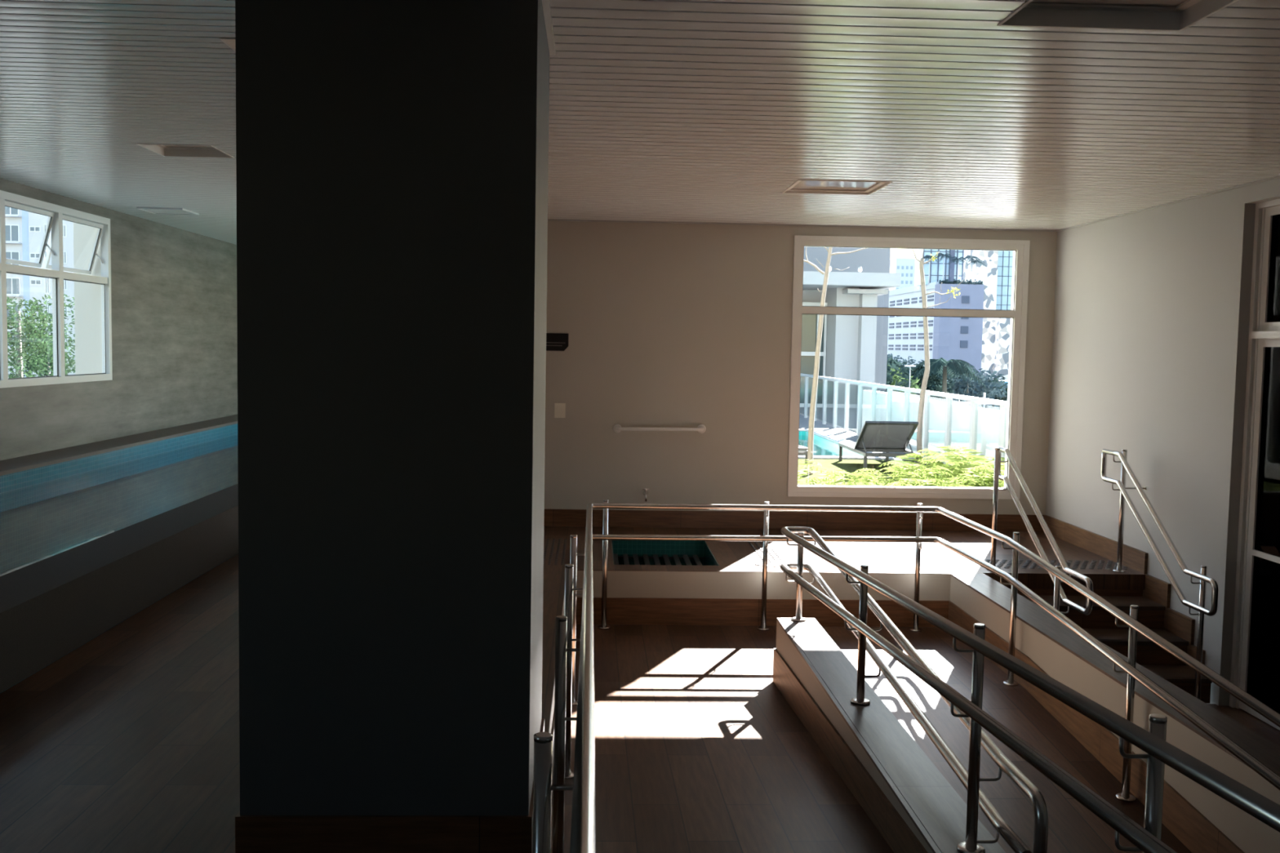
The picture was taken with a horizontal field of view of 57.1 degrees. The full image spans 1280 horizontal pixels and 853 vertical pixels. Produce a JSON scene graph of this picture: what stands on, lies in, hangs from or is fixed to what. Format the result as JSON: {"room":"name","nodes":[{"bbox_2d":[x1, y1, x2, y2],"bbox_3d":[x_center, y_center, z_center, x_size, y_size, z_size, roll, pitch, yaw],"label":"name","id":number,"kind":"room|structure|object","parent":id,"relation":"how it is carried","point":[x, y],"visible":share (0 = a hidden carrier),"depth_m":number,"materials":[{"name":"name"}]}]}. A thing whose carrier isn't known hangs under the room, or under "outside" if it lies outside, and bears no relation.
{"room":"indoor pool area","nodes":[
{"label":"indoor pool area","id":0,"kind":"room"},
{"bbox_2d":[73,222,93,374],"bbox_3d":[-7.067,1.037,15.285,0.218,11.000,0.600,1,4,-2],"label":"pier","id":1,"kind":"object","parent":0,"point":[82,233],"visible":0.02,"depth_m":14.81,"materials":[{"name":"beige"}]},
{"bbox_2d":[90,226,102,373],"bbox_3d":[-6.833,-1.600,14.808,0.128,1.983,0.006,1,4,-2],"label":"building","id":2,"kind":"structure","parent":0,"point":[96,269],"depth_m":14.82,"materials":[{"name":"beige"}]},
{"bbox_2d":[0,0,236,244],"bbox_3d":[-3.732,-2.312,9.225,5.440,0.016,24.924,1,4,-2],"label":"ceiling","id":3,"kind":"structure","parent":0,"point":[83,83],"depth_m":8.06,"materials":[{"name":"white"}]},
{"bbox_2d":[136,207,199,214],"bbox_3d":[-5.951,-2.718,14.845,0.560,0.019,0.610,1,4,-2],"label":"recessed light","id":4,"kind":"object","parent":3,"relation":"attached to","point":[163,211],"visible":1,"depth_m":14.81,"materials":[{"name":"white metal"}]},
{"bbox_2d":[136,143,235,158],"bbox_3d":[-3.887,-2.406,10.089,0.620,0.089,0.640,1,4,-2],"label":"recessed light","id":5,"kind":"object","parent":3,"relation":"in","point":[166,150],"visible":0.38,"depth_m":10.39,"materials":[{"name":"white paint"}]},
{"bbox_2d":[162,144,214,148],"bbox_3d":[-3.886,-2.442,10.087,0.596,0.008,0.616,1,4,-2],"label":"diffuser","id":6,"kind":"object","parent":5,"relation":"attached to","point":[163,146],"depth_m":10.34,"materials":[{"name":"white"}]},
{"bbox_2d":[219,36,235,52],"bbox_3d":[-1.942,-2.134,6.611,0.635,0.089,0.630,1,4,-2],"label":"recessed light","id":7,"kind":"object","parent":3,"relation":"in","point":[230,42],"visible":0.03,"depth_m":6.41,"materials":[{"name":"white paint"}]},
{"bbox_2d":[0,177,237,460],"bbox_3d":[-6.576,-0.833,9.207,0.200,3.820,25.000,1,4,-2],"label":"wall","id":8,"kind":"structure","parent":0,"point":[174,290],"depth_m":16.17,"materials":[{"name":"concrete"}]},
{"bbox_2d":[0,190,112,387],"bbox_3d":[-6.712,-1.462,12.822,0.241,2.025,4.055,1,4,-2],"label":"window","id":9,"kind":"structure","parent":8,"relation":"in","point":[56,214],"depth_m":13.44,"materials":[{"name":"white metal"}]},
{"bbox_2d":[235,0,549,815],"bbox_3d":[-0.822,-0.400,4.217,0.933,3.600,0.998,1,4,-2],"label":"wall column","id":10,"kind":"structure","parent":0,"point":[392,156],"depth_m":3.74,"materials":[{"name":"grey paint"}]},
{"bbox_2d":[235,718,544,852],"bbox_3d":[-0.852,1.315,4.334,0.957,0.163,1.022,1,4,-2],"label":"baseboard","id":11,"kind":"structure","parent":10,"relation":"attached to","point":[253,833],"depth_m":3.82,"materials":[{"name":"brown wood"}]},
{"bbox_2d":[548,591,564,733],"bbox_3d":[-0.436,1.727,5.137,0.062,0.746,7.638,1,4,-2],"label":"wall","id":12,"kind":"structure","parent":0,"point":[563,606],"depth_m":5.76,"materials":[{"name":"beige paint"}]},
{"bbox_2d":[551,710,554,777],"bbox_3d":[-0.398,1.557,5.146,0.014,0.415,7.576,1,4,-2],"label":"baseboard","id":13,"kind":"structure","parent":12,"relation":"attached to","point":[553,723],"depth_m":5.49,"materials":[{"name":"brown wood"}]},
{"bbox_2d":[0,526,1212,852],"bbox_3d":[0.358,1.405,9.642,7.138,0.700,25.000,1,4,-2],"label":"floor","id":14,"kind":"structure","parent":0,"point":[127,741],"depth_m":5.56,"materials":[{"name":"brown wood"}]},
{"bbox_2d":[543,538,566,564],"bbox_3d":[-0.704,1.027,9.713,0.172,0.006,1.199,1,4,-2],"label":"tactile strip","id":15,"kind":"object","parent":14,"relation":"on","point":[559,540],"visible":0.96,"depth_m":9.73,"materials":[{"name":"black rubber"}]},
{"bbox_2d":[611,540,719,565],"bbox_3d":[0.181,1.201,9.797,0.830,0.319,1.210,1,4,-2],"label":"foot bath","id":16,"kind":"object","parent":14,"relation":"in","point":[673,553],"visible":0.27,"depth_m":10.38,"materials":[{"name":"green tile"}]},
{"bbox_2d":[746,541,784,567],"bbox_3d":[1.054,1.053,9.786,0.172,0.006,1.199,1,4,-2],"label":"tactile strip","id":17,"kind":"object","parent":14,"relation":"on","point":[757,546],"visible":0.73,"depth_m":9.76,"materials":[{"name":"grey metal"}]},
{"bbox_2d":[990,446,1093,615],"bbox_3d":[2.827,1.044,8.534,0.152,1.660,1.839,1,4,-2],"label":"stair handrail","id":18,"kind":"object","parent":14,"relation":"on","point":[1059,592],"visible":0.81,"depth_m":8.60,"materials":[{"name":"silver metal"}]},
{"bbox_2d":[985,559,1128,569],"bbox_3d":[3.359,1.113,9.508,1.096,0.006,0.370,1,4,-2],"label":"tactile strip","id":19,"kind":"object","parent":14,"relation":"on","point":[1003,561],"visible":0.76,"depth_m":9.51,"materials":[{"name":"grey metal"}]},
{"bbox_2d":[1101,448,1217,699],"bbox_3d":[3.836,1.058,8.545,0.283,1.665,1.779,1,4,-2],"label":"stair handrail","id":20,"kind":"object","parent":14,"relation":"on","point":[1122,455],"visible":0.93,"depth_m":8.39,"materials":[{"name":"silver metal"}]},
{"bbox_2d":[576,570,951,600],"bbox_3d":[0.909,1.483,9.035,2.946,0.746,0.062,1,4,-2],"label":"wall","id":21,"kind":"structure","parent":0,"point":[620,584],"depth_m":8.98,"materials":[{"name":"beige paint"}]},
{"bbox_2d":[575,597,948,626],"bbox_3d":[0.912,1.422,8.995,2.946,0.205,0.014,1,4,-2],"label":"baseboard","id":22,"kind":"structure","parent":21,"relation":"attached to","point":[620,611],"depth_m":8.98,"materials":[{"name":"brown wood"}]},
{"bbox_2d":[544,218,1057,515],"bbox_3d":[1.401,-0.772,11.109,5.398,3.720,0.180,1,4,-2],"label":"wall","id":23,"kind":"structure","parent":0,"point":[667,325],"depth_m":11.00,"materials":[{"name":"beige paint"}]},
{"bbox_2d":[546,333,568,351],"bbox_3d":[-0.833,-0.785,10.918,0.338,0.163,0.014,1,4,-2],"label":"wall sign","id":24,"kind":"object","parent":23,"relation":"attached to","point":[554,341],"visible":0.67,"depth_m":10.91,"materials":[{"name":"black"}]},
{"bbox_2d":[554,403,565,417],"bbox_3d":[-0.746,-0.149,10.968,0.101,0.136,0.012,1,4,-2],"label":"light switch","id":25,"kind":"object","parent":23,"relation":"attached to","point":[559,408],"visible":1,"depth_m":10.96,"materials":[{"name":"beige plastic"}]},
{"bbox_2d":[642,488,648,501],"bbox_3d":[0.054,0.637,10.994,0.064,0.114,0.135,1,4,-2],"label":"tap","id":26,"kind":"object","parent":23,"relation":"attached to","point":[645,492],"visible":1,"depth_m":10.99,"materials":[{"name":"silver metal"}]},
{"bbox_2d":[613,423,706,433],"bbox_3d":[0.184,0.023,10.979,0.874,0.092,0.091,1,4,-2],"label":"grab bar","id":27,"kind":"object","parent":23,"relation":"attached to","point":[701,428],"visible":1,"depth_m":10.94,"materials":[{"name":"white metal"}]},
{"bbox_2d":[543,509,1043,532],"bbox_3d":[1.369,0.889,11.126,4.986,0.163,0.012,1,4,-2],"label":"baseboard","id":28,"kind":"structure","parent":23,"relation":"attached to","point":[553,517],"depth_m":11.12,"materials":[{"name":"brown wood"}]},
{"bbox_2d":[786,235,1030,499],"bbox_3d":[2.521,-0.546,11.119,2.220,2.443,0.122,1,4,-2],"label":"window","id":29,"kind":"structure","parent":23,"relation":"in","point":[1017,313],"depth_m":11.06,"materials":[{"name":"white metal"}]},
{"bbox_2d":[574,624,1191,852],"bbox_3d":[1.024,1.917,6.112,2.946,0.385,5.838,1,4,-2],"label":"floor","id":30,"kind":"structure","parent":0,"point":[1073,828],"depth_m":7.29,"materials":[{"name":"brown wood"}]},
{"bbox_2d":[532,499,1279,852],"bbox_3d":[1.084,1.224,5.015,2.892,1.582,7.782,1,4,-2],"label":"handrail","id":31,"kind":"object","parent":30,"relation":"on","point":[583,828],"visible":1,"depth_m":5.37,"materials":[{"name":"silver metal"}]},
{"bbox_2d":[773,617,1005,852],"bbox_3d":[1.116,1.845,4.152,0.266,0.800,6.732,1,4,-2],"label":"wall","id":32,"kind":"structure","parent":0,"point":[914,808],"depth_m":5.21,"materials":[{"name":"beige paint"}]},
{"bbox_2d":[780,526,1279,852],"bbox_3d":[1.132,0.942,4.350,0.217,0.974,6.453,1,4,-2],"label":"handrail","id":33,"kind":"object","parent":32,"relation":"on","point":[1147,839],"visible":1,"depth_m":3.81,"materials":[{"name":"silver metal"}]},
{"bbox_2d":[547,0,1279,230],"bbox_3d":[1.711,-1.404,3.995,4.988,0.016,13.931,1,4,-2],"label":"ceiling","id":34,"kind":"structure","parent":0,"point":[700,111],"depth_m":5.66,"materials":[{"name":"white"}]},
{"bbox_2d":[542,0,555,54],"bbox_3d":[-0.324,-1.447,4.150,0.023,0.032,0.968,1,4,-2],"label":"trim","id":35,"kind":"structure","parent":34,"relation":"attached to","point":[545,3],"depth_m":4.22,"materials":[{"name":"white metal"}]},
{"bbox_2d":[782,179,892,195],"bbox_3d":[1.390,-1.717,8.364,0.650,0.040,0.680,1,4,-2],"label":"recessed light","id":36,"kind":"object","parent":34,"relation":"in","point":[800,186],"visible":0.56,"depth_m":8.51,"materials":[{"name":"white paint"}]},
{"bbox_2d":[791,180,879,191],"bbox_3d":[1.390,-1.728,8.364,0.626,0.008,0.656,1,4,-2],"label":"diffuser","id":37,"kind":"object","parent":36,"relation":"attached to","point":[799,185],"depth_m":8.44,"materials":[{"name":"white plastic"}]},
{"bbox_2d":[996,0,1238,31],"bbox_3d":[1.599,-1.424,3.813,0.660,0.084,0.670,1,4,-2],"label":"recessed light","id":38,"kind":"object","parent":34,"relation":"in","point":[1140,15],"visible":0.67,"depth_m":4.13,"materials":[{"name":"white paint"}]},
{"bbox_2d":[1031,0,1186,6],"bbox_3d":[1.600,-1.457,3.811,0.636,0.008,0.646,1,4,-2],"label":"diffuser","id":39,"kind":"object","parent":38,"relation":"attached to","point":[1034,2],"depth_m":4.09,"materials":[{"name":"white"}]},
{"bbox_2d":[862,390,999,462],"bbox_3d":[4.980,3.053,19.273,0.200,6.860,11.600,1,4,-2],"label":"wall","id":40,"kind":"structure","parent":0,"point":[988,426],"depth_m":19.18,"materials":[{"name":"white glass"}]},
{"bbox_2d":[947,573,1279,852],"bbox_3d":[2.626,1.737,6.114,0.274,0.800,5.938,1,4,-2],"label":"wall","id":41,"kind":"structure","parent":0,"point":[1203,821],"depth_m":6.08,"materials":[{"name":"beige paint"}]},
{"bbox_2d":[1045,177,1279,706],"bbox_3d":[4.277,0.094,4.183,0.200,4.400,13.980,1,4,-2],"label":"wall","id":42,"kind":"structure","parent":0,"point":[1152,307],"depth_m":8.93,"materials":[{"name":"grey paint"}]},
{"bbox_2d":[547,175,1279,231],"bbox_3d":[1.711,-1.388,3.976,4.988,0.011,13.980,1,4,-2],"label":"trim","id":43,"kind":"structure","parent":42,"relation":"attached to","point":[1277,176],"depth_m":10.87,"materials":[{"name":"grey paint"}]},
{"bbox_2d":[1043,515,1205,666],"bbox_3d":[3.913,1.377,9.763,0.024,0.865,2.977,1,4,-2],"label":"baseboard","id":44,"kind":"structure","parent":42,"relation":"attached to","point":[1157,590],"depth_m":9.27,"materials":[{"name":"brown wood"}]},
{"bbox_2d":[1229,198,1279,730],"bbox_3d":[4.205,0.352,6.056,0.100,3.427,3.886,1,4,-2],"label":"door","id":45,"kind":"structure","parent":42,"relation":"in","point":[1255,649],"depth_m":7.83,"materials":[{"name":"grey metal"}]},
{"bbox_2d":[1207,703,1279,746],"bbox_3d":[3.048,2.329,2.707,3.512,0.100,10.830,1,4,-2],"label":"floor","id":46,"kind":"structure","parent":0,"point":[1245,718],"depth_m":7.75,"materials":[{"name":"brown wood"}]},
{"label":"outside","id":47,"kind":"structure","parent":0,"visible":0},
{"bbox_3d":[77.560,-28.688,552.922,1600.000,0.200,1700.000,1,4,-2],"label":"city","id":48,"kind":"object","parent":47,"visible":0},
{"bbox_2d":[4,206,75,377],"bbox_3d":[-66.313,-26.593,132.562,41.469,48.000,14.700,1,4,-2],"label":"apartment block","id":49,"kind":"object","parent":48,"relation":"on","point":[25,230],"visible":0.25,"depth_m":126.44,"materials":[{"name":"grey"}]},
{"bbox_2d":[6,293,75,378],"bbox_3d":[-16.225,0.914,30.759,3.921,8.812,2.543,1,4,-2],"label":"leafy tree","id":50,"kind":"object","parent":48,"relation":"on","point":[20,353],"visible":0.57,"depth_m":30.40,"materials":[{"name":"green plant"}]},
{"bbox_2d":[8,312,75,377],"bbox_3d":[-17.587,0.836,34.592,2.633,8.397,2.072,4,5,38],"label":"leafy tree","id":51,"kind":"object","parent":48,"relation":"on","point":[49,366],"visible":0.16,"depth_m":34.16,"materials":[{"name":"green plant"}]},
{"bbox_2d":[799,246,900,433],"bbox_3d":[4.168,-5.054,41.252,9.600,20.000,17.400,1,4,-2],"label":"building","id":52,"kind":"structure","parent":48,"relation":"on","point":[853,347],"depth_m":34.30,"materials":[{"name":"grey"}]},
{"bbox_2d":[885,355,913,395],"bbox_3d":[13.584,-0.585,70.498,5.499,7.427,4.561,5,5,42],"label":"leafy tree","id":53,"kind":"object","parent":48,"relation":"on","point":[891,362],"visible":0.09,"depth_m":69.55,"materials":[{"name":"green plant"}]},
{"bbox_2d":[888,257,915,290],"bbox_3d":[113.263,-48.792,510.264,9.600,47.000,15.150,1,4,-2],"label":"tower","id":54,"kind":"structure","parent":48,"relation":"on","point":[905,267],"depth_m":501.69,"materials":[{"name":"grey concrete"}]},
{"bbox_2d":[887,353,923,370],"bbox_3d":[26.276,-3.977,122.123,7.470,7.586,8.991,1,4,-2],"label":"leafy tree","id":55,"kind":"object","parent":48,"relation":"on","point":[889,356],"visible":0.02,"depth_m":120.27,"materials":[{"name":"green plant"}]},
{"bbox_2d":[888,364,926,396],"bbox_3d":[17.683,-1.436,85.418,5.779,7.232,4.446,1,4,-2],"label":"leafy tree","id":56,"kind":"object","parent":48,"relation":"on","point":[914,381],"visible":0.03,"depth_m":83.94,"materials":[{"name":"green plant"}]},
{"bbox_2d":[904,364,915,387],"bbox_3d":[14.312,0.201,62.793,0.560,6.930,0.160,1,4,-2],"label":"street lamp","id":57,"kind":"object","parent":48,"relation":"on","point":[904,365],"visible":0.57,"depth_m":62.56,"materials":[{"name":"grey metal"}]},
{"bbox_2d":[887,281,938,366],"bbox_3d":[63.284,-20.941,274.489,8.200,21.900,65.000,1,4,-2],"label":"block","id":58,"kind":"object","parent":48,"relation":"on","point":[905,337],"visible":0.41,"depth_m":262.06,"materials":[{"name":"grey concrete"}]},
{"bbox_2d":[893,361,942,400],"bbox_3d":[21.220,-1.576,90.494,4.267,6.942,3.757,1,4,-2],"label":"leafy tree","id":59,"kind":"object","parent":48,"relation":"on","point":[938,388],"visible":0.17,"depth_m":89.73,"materials":[{"name":"green plant"}]},
{"bbox_2d":[926,368,955,401],"bbox_3d":[23.510,-1.810,96.692,4.785,6.642,4.585,1,4,-2],"label":"leafy tree","id":60,"kind":"object","parent":48,"relation":"on","point":[939,375],"visible":0.17,"depth_m":95.49,"materials":[{"name":"green plant"}]},
{"bbox_2d":[911,357,985,401],"bbox_3d":[22.916,-1.597,88.978,6.080,7.249,5.380,1,4,-2],"label":"palm","id":61,"kind":"object","parent":48,"relation":"on","point":[954,366],"visible":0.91,"depth_m":87.89,"materials":[{"name":"green plant"}]},
{"bbox_2d":[914,248,984,374],"bbox_3d":[64.248,-28.000,245.347,9.900,40.000,16.200,1,4,-2],"label":"building","id":62,"kind":"structure","parent":48,"relation":"on","point":[953,338],"depth_m":238.20,"materials":[{"name":"blue"}]},
{"bbox_2d":[923,254,937,284],"bbox_3d":[58.771,-31.929,239.356,4.096,5.870,3.910,1,4,-2],"label":"palm","id":63,"kind":"object","parent":62,"relation":"on","point":[926,256],"visible":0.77,"depth_m":239.13,"materials":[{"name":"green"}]},
{"bbox_2d":[932,253,952,280],"bbox_3d":[61.588,-32.123,239.442,4.027,6.344,4.239,1,4,-2],"label":"palm","id":64,"kind":"object","parent":62,"relation":"on","point":[940,255],"visible":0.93,"depth_m":239.25,"materials":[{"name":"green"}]},
{"bbox_2d":[949,256,968,279],"bbox_3d":[64.866,-31.733,239.479,4.023,5.678,4.155,1,4,-2],"label":"palm","id":65,"kind":"object","parent":62,"relation":"on","point":[954,260],"visible":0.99,"depth_m":239.31,"materials":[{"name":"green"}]},
{"bbox_2d":[938,279,982,284],"bbox_3d":[64.999,-29.216,237.924,9.207,1.377,1.445,1,4,-2],"label":"hedge","id":66,"kind":"object","parent":62,"relation":"on","point":[955,282],"visible":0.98,"depth_m":237.68,"materials":[{"name":"plant"}]},
{"bbox_2d":[960,255,979,279],"bbox_3d":[67.249,-31.853,239.544,4.115,5.992,4.293,1,4,-2],"label":"palm","id":67,"kind":"object","parent":62,"relation":"on","point":[971,258],"visible":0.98,"depth_m":239.36,"materials":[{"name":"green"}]},
{"bbox_2d":[965,259,986,281],"bbox_3d":[68.572,-31.462,239.735,4.100,5.232,3.958,1,4,-2],"label":"palm","id":68,"kind":"object","parent":62,"relation":"on","point":[975,261],"visible":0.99,"depth_m":239.54,"materials":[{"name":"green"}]},
{"bbox_2d":[949,365,983,401],"bbox_3d":[29.555,-2.892,113.290,7.460,6.746,8.402,1,4,-2],"label":"leafy tree","id":69,"kind":"object","parent":48,"relation":"on","point":[967,366],"visible":0.02,"depth_m":112.49,"materials":[{"name":"green plant"}]},
{"bbox_2d":[942,395,997,409],"bbox_3d":[19.500,0.639,70.779,5.916,5.163,4.971,-3,5,-44],"label":"leafy tree","id":70,"kind":"object","parent":48,"relation":"on","point":[953,399],"visible":0.02,"depth_m":70.55,"materials":[{"name":"green plant"}]},
{"bbox_2d":[937,364,1008,405],"bbox_3d":[28.389,-2.284,101.748,7.381,7.068,5.649,1,4,-2],"label":"leafy tree","id":71,"kind":"object","parent":48,"relation":"on","point":[979,390],"visible":0.47,"depth_m":100.61,"materials":[{"name":"green plant"}]},
{"bbox_2d":[956,392,998,408],"bbox_3d":[17.760,1.052,60.985,30.661,5.600,0.602,2,4,13],"label":"utility pole","id":72,"kind":"object","parent":48,"relation":"on","point":[959,402],"visible":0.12,"depth_m":60.79,"materials":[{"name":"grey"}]},
{"bbox_2d":[963,249,1013,380],"bbox_3d":[92.614,-34.820,308.323,14.400,46.000,18.000,1,4,-2],"label":"building","id":73,"kind":"structure","parent":48,"relation":"on","point":[997,277],"depth_m":302.58,"materials":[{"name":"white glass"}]},
{"bbox_2d":[970,373,1008,410],"bbox_3d":[33.125,-2.109,109.424,5.780,5.841,6.311,1,4,-2],"label":"leafy tree","id":74,"kind":"object","parent":48,"relation":"on","point":[1004,397],"visible":0.16,"depth_m":108.15,"materials":[{"name":"green plant"}]},
{"bbox_2d":[979,404,999,410],"bbox_3d":[23.048,0.569,75.755,5.369,4.749,5.618,3,4,24],"label":"leafy tree","id":75,"kind":"object","parent":48,"relation":"on","point":[988,406],"visible":0.02,"depth_m":75.57,"materials":[{"name":"green plant"}]},
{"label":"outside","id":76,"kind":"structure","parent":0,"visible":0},
{"bbox_2d":[797,458,966,485],"bbox_3d":[1.842,0.866,15.113,6.240,0.200,7.540,1,4,-2],"label":"lawn","id":77,"kind":"structure","parent":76,"point":[851,466],"depth_m":17.72,"materials":[{"name":"green plant"}]},
{"bbox_2d":[798,445,807,471],"bbox_3d":[2.016,0.412,17.842,0.800,0.339,1.850,1,4,-2],"label":"sun lounger","id":78,"kind":"object","parent":77,"relation":"on","point":[802,450],"visible":0.12,"depth_m":16.93,"materials":[{"name":"grey metal"}]},
{"bbox_2d":[798,469,814,479],"bbox_3d":[1.618,0.686,13.087,0.798,0.408,0.772,0,4,-16],"label":"fern","id":79,"kind":"object","parent":77,"relation":"on","point":[809,470],"visible":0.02,"depth_m":13.13,"materials":[{"name":"plant"}]},
{"bbox_2d":[797,458,825,484],"bbox_3d":[1.396,0.643,12.458,1.086,0.567,0.964,1,4,6],"label":"fern","id":80,"kind":"object","parent":77,"relation":"on","point":[801,472],"visible":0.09,"depth_m":12.39,"materials":[{"name":"green plant"}]},
{"bbox_2d":[803,246,865,474],"bbox_3d":[2.717,-1.013,16.550,0.994,3.467,0.178,1,4,-5],"label":"bare tree","id":81,"kind":"object","parent":77,"relation":"on","point":[812,406],"visible":0.78,"depth_m":16.47,"materials":[{"name":"beige plant"}]},
{"bbox_2d":[815,471,855,485],"bbox_3d":[1.683,0.691,12.362,0.937,0.496,0.969,-2,5,-39],"label":"fern","id":82,"kind":"object","parent":77,"relation":"on","point":[826,482],"visible":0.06,"depth_m":12.22,"materials":[{"name":"green plant"}]},
{"bbox_2d":[810,474,862,485],"bbox_3d":[2.213,0.719,13.207,0.684,0.350,0.661,0,4,-10],"label":"fern","id":83,"kind":"object","parent":77,"relation":"on","point":[854,474],"visible":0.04,"depth_m":13.23,"materials":[{"name":"plant"}]},
{"bbox_2d":[797,468,883,485],"bbox_3d":[2.048,0.675,12.676,0.850,0.501,0.958,-1,4,-26],"label":"fern","id":84,"kind":"object","parent":77,"relation":"on","point":[815,481],"visible":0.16,"depth_m":12.42,"materials":[{"name":"green plant"}]},
{"bbox_2d":[817,468,871,485],"bbox_3d":[1.922,0.710,12.381,0.895,0.467,0.794,-1,4,-26],"label":"fern","id":85,"kind":"object","parent":77,"relation":"on","point":[843,483],"visible":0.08,"depth_m":12.32,"materials":[{"name":"plant"}]},
{"bbox_2d":[825,467,921,486],"bbox_3d":[2.382,0.702,12.384,0.969,0.496,0.937,5,5,42],"label":"fern","id":86,"kind":"object","parent":77,"relation":"on","point":[831,468],"visible":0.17,"depth_m":12.36,"materials":[{"name":"green plant"}]},
{"bbox_2d":[848,475,899,486],"bbox_3d":[2.462,0.744,12.455,0.798,0.408,0.772,-1,4,-27],"label":"fern","id":87,"kind":"object","parent":77,"relation":"on","point":[880,477],"visible":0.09,"depth_m":12.65,"materials":[{"name":"plant"}]},
{"bbox_2d":[838,421,920,471],"bbox_3d":[3.593,0.242,17.764,0.800,0.744,1.850,1,4,-2],"label":"sun lounger","id":88,"kind":"object","parent":77,"relation":"on","point":[874,437],"visible":0.84,"depth_m":17.28,"materials":[{"name":"grey metal"}]},
{"bbox_2d":[855,471,924,485],"bbox_3d":[2.812,0.690,13.328,0.816,0.412,0.920,1,4,7],"label":"fern","id":89,"kind":"object","parent":77,"relation":"on","point":[860,478],"visible":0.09,"depth_m":13.19,"materials":[{"name":"green plant"}]},
{"bbox_2d":[844,463,953,486],"bbox_3d":[2.799,0.681,12.566,1.007,0.530,1.130,-1,4,-25],"label":"fern","id":90,"kind":"object","parent":77,"relation":"on","point":[921,466],"visible":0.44,"depth_m":12.73,"materials":[{"name":"plant"}]},
{"bbox_2d":[901,471,955,486],"bbox_3d":[3.021,0.739,12.365,1.026,0.450,0.992,-2,5,-38],"label":"fern","id":91,"kind":"object","parent":77,"relation":"on","point":[908,479],"visible":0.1,"depth_m":12.27,"materials":[{"name":"plant"}]},
{"bbox_2d":[878,453,980,484],"bbox_3d":[3.453,0.613,13.540,1.377,0.553,1.226,2,4,18],"label":"fern","id":92,"kind":"object","parent":77,"relation":"on","point":[911,455],"visible":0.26,"depth_m":13.76,"materials":[{"name":"plant"}]},
{"bbox_2d":[911,248,963,467],"bbox_3d":[4.489,-1.059,17.834,0.862,3.428,0.193,0,4,-8],"label":"bare tree","id":93,"kind":"object","parent":77,"relation":"on","point":[922,400],"visible":0.94,"depth_m":17.74,"materials":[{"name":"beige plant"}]},
{"bbox_2d":[880,461,1002,487],"bbox_3d":[3.251,0.663,12.756,1.226,0.553,1.377,1,4,-2],"label":"fern","id":94,"kind":"object","parent":77,"relation":"on","point":[963,479],"visible":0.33,"depth_m":12.89,"materials":[{"name":"green plant"}]},
{"bbox_2d":[913,445,1004,478],"bbox_3d":[3.946,0.573,13.819,1.522,0.611,1.355,-3,5,-43],"label":"fern","id":95,"kind":"object","parent":77,"relation":"on","point":[953,449],"visible":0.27,"depth_m":14.02,"materials":[{"name":"plant"}]},
{"bbox_2d":[918,451,1004,487],"bbox_3d":[3.821,0.625,13.021,1.387,0.611,1.492,5,5,44],"label":"fern","id":96,"kind":"object","parent":77,"relation":"on","point":[955,458],"visible":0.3,"depth_m":12.98,"materials":[{"name":"green plant"}]},
{"bbox_2d":[918,458,1004,487],"bbox_3d":[3.533,0.676,12.495,1.134,0.572,1.278,1,4,7],"label":"fern","id":97,"kind":"object","parent":77,"relation":"on","point":[948,485],"visible":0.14,"depth_m":12.75,"materials":[{"name":"plant"}]},
{"bbox_2d":[948,456,1004,485],"bbox_3d":[4.218,0.640,13.572,1.304,0.524,1.162,2,4,17],"label":"fern","id":98,"kind":"object","parent":77,"relation":"on","point":[984,456],"visible":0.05,"depth_m":13.94,"materials":[{"name":"green plant"}]},
{"bbox_2d":[957,476,1004,487],"bbox_3d":[4.022,0.681,12.549,1.134,0.572,1.278,-2,5,-36],"label":"fern","id":99,"kind":"object","parent":77,"relation":"on","point":[1002,482],"visible":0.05,"depth_m":12.43,"materials":[{"name":"green plant"}]},
{"bbox_2d":[977,463,1004,474],"bbox_3d":[4.425,0.665,12.822,1.291,0.582,1.449,-1,4,-26],"label":"fern","id":100,"kind":"object","parent":77,"relation":"on","point":[993,464],"visible":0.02,"depth_m":13.04,"materials":[{"name":"green plant"}]},
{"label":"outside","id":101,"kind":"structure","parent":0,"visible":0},
{"bbox_2d":[798,413,932,460],"bbox_3d":[1.259,-0.107,29.488,6.240,0.255,21.300,1,4,-2],"label":"terrace","id":102,"kind":"object","parent":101,"point":[850,436],"visible":0.05,"depth_m":25.28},
{"bbox_2d":[798,429,894,459],"bbox_3d":[1.373,0.631,22.145,5.200,0.770,6.490,1,4,-2],"label":"pool","id":103,"kind":"object","parent":102,"relation":"in","point":[823,448],"visible":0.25,"depth_m":22.14,"materials":[{"name":"liquid"}]},
{"bbox_2d":[800,373,1007,465],"bbox_3d":[4.507,-0.305,23.235,0.095,1.120,18.800,1,4,-2],"label":"fence","id":104,"kind":"object","parent":102,"relation":"on","point":[974,400],"visible":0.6,"depth_m":20.37,"materials":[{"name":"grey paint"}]},
{"bbox_3d":[-4.966,1.625,9.442,3.510,1.300,25.000,1,4,-2],"label":"floor","id":105,"kind":"structure","parent":0,"visible":0},
{"bbox_2d":[0,414,238,693],"bbox_3d":[-4.925,1.224,11.031,3.308,1.525,21.020,1,4,-2],"label":"pool","id":106,"kind":"object","parent":105,"relation":"in","point":[93,535],"visible":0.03,"depth_m":10.10,"materials":[{"name":"blue liquid"}]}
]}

